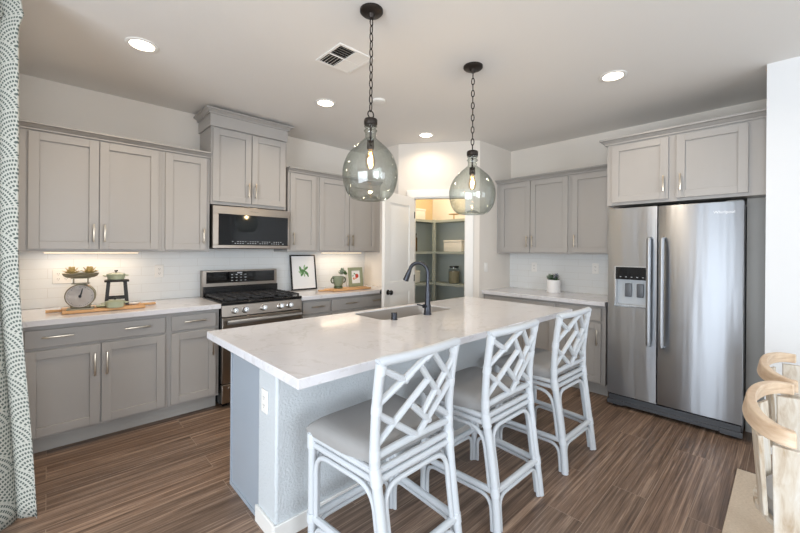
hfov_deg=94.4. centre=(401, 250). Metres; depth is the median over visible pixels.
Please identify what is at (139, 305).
serving board
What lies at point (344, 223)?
upper cabinet
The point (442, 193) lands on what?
trim
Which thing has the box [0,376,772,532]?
floor
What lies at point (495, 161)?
wall
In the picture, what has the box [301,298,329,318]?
base cabinet
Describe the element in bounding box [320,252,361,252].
light
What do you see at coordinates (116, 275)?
pot
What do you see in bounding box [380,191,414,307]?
door
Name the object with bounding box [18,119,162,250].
upper cabinet
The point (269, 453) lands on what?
kitchen island
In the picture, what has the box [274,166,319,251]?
upper cabinet
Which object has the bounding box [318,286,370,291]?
serving board
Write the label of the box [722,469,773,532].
area rug
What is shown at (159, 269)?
wall outlet
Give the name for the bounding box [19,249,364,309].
backsplash
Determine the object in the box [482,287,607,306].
countertop
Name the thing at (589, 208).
upper cabinet
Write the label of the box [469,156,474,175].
socket
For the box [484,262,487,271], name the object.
light switch
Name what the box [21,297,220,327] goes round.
countertop
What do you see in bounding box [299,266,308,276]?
artwork
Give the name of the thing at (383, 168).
wall
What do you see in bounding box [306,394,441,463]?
seat cushion
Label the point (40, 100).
wall
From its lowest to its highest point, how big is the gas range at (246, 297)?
1.172 m
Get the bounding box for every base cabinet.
[23,314,167,453]
[165,309,218,418]
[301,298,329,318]
[330,293,381,314]
[484,294,559,382]
[557,302,608,395]
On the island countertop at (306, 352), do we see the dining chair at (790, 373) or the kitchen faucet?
the kitchen faucet
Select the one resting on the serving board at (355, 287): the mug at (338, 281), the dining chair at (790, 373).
the mug at (338, 281)
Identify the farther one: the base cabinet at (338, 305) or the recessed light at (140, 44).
the base cabinet at (338, 305)
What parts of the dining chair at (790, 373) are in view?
crest rail, arm post, arm post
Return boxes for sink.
[356,305,449,319]
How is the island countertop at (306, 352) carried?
on the kitchen island
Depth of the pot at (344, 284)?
4.58 m
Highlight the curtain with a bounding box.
[0,0,36,530]
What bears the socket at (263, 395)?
attached to the wall outlet at (264, 393)
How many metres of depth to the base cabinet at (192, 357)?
3.08 m
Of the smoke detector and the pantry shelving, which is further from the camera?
the pantry shelving
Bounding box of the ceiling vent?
[315,43,373,73]
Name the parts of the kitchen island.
corner trim, panel, baseboard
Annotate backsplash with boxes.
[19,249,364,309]
[510,253,607,294]
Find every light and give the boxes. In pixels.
[42,251,138,252]
[124,37,158,52]
[315,99,335,106]
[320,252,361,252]
[418,132,433,137]
[599,70,626,81]
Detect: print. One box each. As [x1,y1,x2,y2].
[289,255,316,290]
[348,267,362,286]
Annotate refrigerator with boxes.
[607,200,746,438]
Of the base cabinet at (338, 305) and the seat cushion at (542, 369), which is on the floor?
the base cabinet at (338, 305)
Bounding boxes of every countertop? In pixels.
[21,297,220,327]
[207,297,571,389]
[285,285,381,300]
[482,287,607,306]
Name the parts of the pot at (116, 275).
pot lid, pot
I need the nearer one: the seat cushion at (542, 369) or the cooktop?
the seat cushion at (542, 369)
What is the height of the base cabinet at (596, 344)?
0.873 m
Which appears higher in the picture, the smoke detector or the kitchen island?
the smoke detector
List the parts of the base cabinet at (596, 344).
door, drawer, handle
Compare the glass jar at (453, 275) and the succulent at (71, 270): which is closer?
the succulent at (71, 270)
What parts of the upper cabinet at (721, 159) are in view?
door, handle, handle, crown molding, door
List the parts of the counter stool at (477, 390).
leg, seat rail, leg, post, seat rail, rail, rail, post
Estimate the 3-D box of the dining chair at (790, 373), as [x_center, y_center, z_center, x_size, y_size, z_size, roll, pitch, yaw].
[2.070,0.982,1.785,0.672,0.818,0.516,0,0,-44]
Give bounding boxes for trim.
[407,189,473,303]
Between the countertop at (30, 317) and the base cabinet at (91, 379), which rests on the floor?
the base cabinet at (91, 379)
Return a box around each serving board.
[45,302,155,314]
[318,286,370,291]
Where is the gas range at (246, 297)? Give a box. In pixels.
[200,268,301,405]
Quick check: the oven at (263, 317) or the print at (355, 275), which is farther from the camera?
the print at (355, 275)
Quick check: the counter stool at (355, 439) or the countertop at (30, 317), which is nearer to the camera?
the counter stool at (355, 439)
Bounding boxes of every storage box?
[416,208,425,219]
[443,240,464,251]
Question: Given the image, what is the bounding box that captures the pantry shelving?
[415,218,464,302]
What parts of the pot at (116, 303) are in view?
pot lid, pot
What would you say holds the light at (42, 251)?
attached to the upper cabinet at (80, 190)
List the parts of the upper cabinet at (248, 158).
door, crown molding, door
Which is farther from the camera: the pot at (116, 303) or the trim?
the trim
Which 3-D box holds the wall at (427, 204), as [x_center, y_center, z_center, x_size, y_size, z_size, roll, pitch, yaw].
[0.011,0.033,5.632,1.305,2.705,0.270,0,0,-44]
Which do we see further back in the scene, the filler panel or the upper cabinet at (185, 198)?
the upper cabinet at (185, 198)
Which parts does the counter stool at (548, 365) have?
leg, seat rail, post, seat rail, rail, rail, post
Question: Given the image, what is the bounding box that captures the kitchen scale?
[62,272,98,310]
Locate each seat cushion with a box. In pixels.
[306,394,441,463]
[422,367,523,411]
[494,348,577,378]
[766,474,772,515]
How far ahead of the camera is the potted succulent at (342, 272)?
4.59 m
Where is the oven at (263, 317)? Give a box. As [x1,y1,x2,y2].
[221,309,301,384]
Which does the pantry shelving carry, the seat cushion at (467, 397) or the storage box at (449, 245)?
the storage box at (449, 245)
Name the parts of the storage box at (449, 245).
lid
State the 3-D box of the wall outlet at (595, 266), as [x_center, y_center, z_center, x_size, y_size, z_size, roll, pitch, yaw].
[2.168,0.202,4.132,0.008,0.115,0.070,0,0,-44]
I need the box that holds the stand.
[104,279,128,304]
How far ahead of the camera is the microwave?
3.61 m
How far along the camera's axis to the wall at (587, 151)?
4.33 m
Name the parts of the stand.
leg, seat, leg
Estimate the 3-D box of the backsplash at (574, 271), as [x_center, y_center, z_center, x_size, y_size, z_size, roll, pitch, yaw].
[1.917,0.263,4.407,0.008,0.445,1.380,0,0,-44]
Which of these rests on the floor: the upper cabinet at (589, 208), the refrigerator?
the refrigerator
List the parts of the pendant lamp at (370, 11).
glass globe, chain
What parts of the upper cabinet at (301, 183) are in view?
door, crown molding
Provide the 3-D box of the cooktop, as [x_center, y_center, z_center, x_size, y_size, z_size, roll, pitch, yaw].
[-1.470,0.466,3.664,0.764,0.026,0.566,0,0,-44]
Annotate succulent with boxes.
[63,266,78,273]
[81,266,97,272]
[338,268,346,286]
[546,273,560,292]
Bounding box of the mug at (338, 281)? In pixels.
[330,276,345,288]
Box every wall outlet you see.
[52,269,71,283]
[155,265,163,277]
[261,388,267,414]
[532,262,536,271]
[592,263,598,273]
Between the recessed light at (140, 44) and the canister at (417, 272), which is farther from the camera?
the canister at (417, 272)
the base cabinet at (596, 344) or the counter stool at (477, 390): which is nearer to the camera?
the counter stool at (477, 390)
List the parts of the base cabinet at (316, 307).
drawer, door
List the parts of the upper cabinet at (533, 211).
door, crown molding, door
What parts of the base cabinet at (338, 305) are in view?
door, door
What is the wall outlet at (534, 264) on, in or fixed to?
attached to the backsplash at (574, 271)
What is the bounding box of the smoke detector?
[373,98,385,104]
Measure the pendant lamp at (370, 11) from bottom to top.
1.043 m
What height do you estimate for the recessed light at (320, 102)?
0.007 m
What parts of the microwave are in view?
door glass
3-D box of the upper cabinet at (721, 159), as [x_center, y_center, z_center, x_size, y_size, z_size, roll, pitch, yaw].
[2.486,-0.712,3.296,0.727,0.610,1.112,0,0,-44]
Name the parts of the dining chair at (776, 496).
seat, crest rail, arm post, arm post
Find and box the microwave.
[209,205,289,248]
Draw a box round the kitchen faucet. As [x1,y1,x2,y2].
[403,261,431,314]
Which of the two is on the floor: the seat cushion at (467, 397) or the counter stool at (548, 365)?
the counter stool at (548, 365)
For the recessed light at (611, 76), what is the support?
in the ceiling
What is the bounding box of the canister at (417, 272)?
[415,270,419,282]
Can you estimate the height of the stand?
0.200 m
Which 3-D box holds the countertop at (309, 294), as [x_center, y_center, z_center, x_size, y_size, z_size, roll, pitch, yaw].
[-0.750,0.486,4.399,1.294,0.040,0.651,0,0,-44]
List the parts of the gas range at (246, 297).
storage drawer, burner knob, display panel, burner knob, control panel, burner knob, burner knob, burner knob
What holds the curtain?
hanging from the ceiling
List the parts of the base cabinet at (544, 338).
drawer, door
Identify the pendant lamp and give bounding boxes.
[342,2,397,201]
[449,62,495,214]
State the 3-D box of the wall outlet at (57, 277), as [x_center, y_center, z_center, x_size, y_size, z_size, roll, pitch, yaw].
[-2.715,0.208,2.965,0.116,0.115,0.008,0,0,-44]
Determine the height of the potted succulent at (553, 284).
0.229 m
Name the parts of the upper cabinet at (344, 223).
door, crown molding, door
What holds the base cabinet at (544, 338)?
on the floor
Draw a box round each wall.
[19,73,364,309]
[364,144,398,286]
[398,141,479,297]
[416,199,432,219]
[432,99,766,294]
[479,141,510,298]
[764,56,799,399]
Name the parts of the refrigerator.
dispenser panel, freezer door, handle, handle, fresh food door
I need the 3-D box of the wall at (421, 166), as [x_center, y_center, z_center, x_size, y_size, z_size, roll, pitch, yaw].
[0.453,0.037,4.558,0.991,2.705,0.100,0,0,10]
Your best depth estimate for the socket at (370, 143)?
2.02 m
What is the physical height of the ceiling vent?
0.008 m
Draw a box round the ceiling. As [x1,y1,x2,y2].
[19,0,799,153]
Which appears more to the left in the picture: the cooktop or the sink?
the cooktop
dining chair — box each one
[742,381,799,532]
[757,352,799,446]
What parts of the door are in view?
knob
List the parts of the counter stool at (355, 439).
leg, seat rail, post, leg, seat rail, rail, rail, seat rail, post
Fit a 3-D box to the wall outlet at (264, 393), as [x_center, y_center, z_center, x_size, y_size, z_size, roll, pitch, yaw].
[-0.678,0.747,1.834,0.008,0.115,0.070,0,0,-44]
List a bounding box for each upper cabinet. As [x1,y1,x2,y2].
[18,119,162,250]
[161,144,211,251]
[193,105,293,210]
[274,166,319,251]
[317,171,382,251]
[495,170,569,253]
[568,164,612,253]
[599,108,766,207]
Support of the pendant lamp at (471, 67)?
hanging from the ceiling
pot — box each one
[101,297,128,307]
[103,270,128,279]
[340,274,346,286]
[547,279,560,292]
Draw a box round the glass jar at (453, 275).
[448,266,458,283]
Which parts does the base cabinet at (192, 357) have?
door, drawer, handle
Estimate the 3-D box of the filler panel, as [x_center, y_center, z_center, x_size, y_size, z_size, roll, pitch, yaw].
[2.728,0.502,2.844,0.020,1.810,0.112,0,0,-44]
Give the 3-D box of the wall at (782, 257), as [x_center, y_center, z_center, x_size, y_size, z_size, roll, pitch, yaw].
[4.022,0.065,1.707,0.926,2.705,3.313,0,0,-44]
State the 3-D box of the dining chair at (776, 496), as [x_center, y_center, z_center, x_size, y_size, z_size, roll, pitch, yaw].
[1.559,0.978,1.314,0.672,0.818,0.516,0,0,-44]
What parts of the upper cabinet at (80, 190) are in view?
door, crown molding, handle, handle, door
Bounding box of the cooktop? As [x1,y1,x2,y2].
[202,295,301,305]
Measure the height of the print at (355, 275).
0.236 m
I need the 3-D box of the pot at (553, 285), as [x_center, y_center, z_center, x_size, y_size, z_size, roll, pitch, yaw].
[1.769,0.413,4.299,0.150,0.145,0.150,0,0,-44]
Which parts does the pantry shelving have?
panel, corner post, shelf, shelf, shelf, panel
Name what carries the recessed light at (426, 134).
in the ceiling
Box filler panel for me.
[745,197,765,432]
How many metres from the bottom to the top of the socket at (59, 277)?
0.068 m
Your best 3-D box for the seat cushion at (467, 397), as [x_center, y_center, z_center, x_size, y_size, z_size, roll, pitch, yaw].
[0.433,0.793,2.178,0.530,0.070,0.399,0,0,-43]
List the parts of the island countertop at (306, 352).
air gap cap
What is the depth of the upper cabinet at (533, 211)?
4.30 m
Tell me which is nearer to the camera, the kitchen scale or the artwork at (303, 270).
the kitchen scale
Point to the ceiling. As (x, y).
(538, 83)
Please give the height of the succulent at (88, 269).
0.057 m
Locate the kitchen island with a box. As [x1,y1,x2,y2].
[230,333,515,532]
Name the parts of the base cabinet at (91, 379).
handle, door, drawer, handle, handle, door, handle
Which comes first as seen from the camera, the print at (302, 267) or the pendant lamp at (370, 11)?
the pendant lamp at (370, 11)
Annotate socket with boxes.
[56,272,68,280]
[262,394,265,408]
[367,125,373,150]
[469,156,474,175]
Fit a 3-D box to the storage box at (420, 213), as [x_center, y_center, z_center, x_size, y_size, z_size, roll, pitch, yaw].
[0.171,-0.525,5.400,0.308,0.160,0.228,0,0,-44]
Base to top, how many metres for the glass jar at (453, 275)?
0.252 m
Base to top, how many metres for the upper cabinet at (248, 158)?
0.873 m
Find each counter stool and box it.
[306,337,461,532]
[420,319,543,532]
[494,307,595,475]

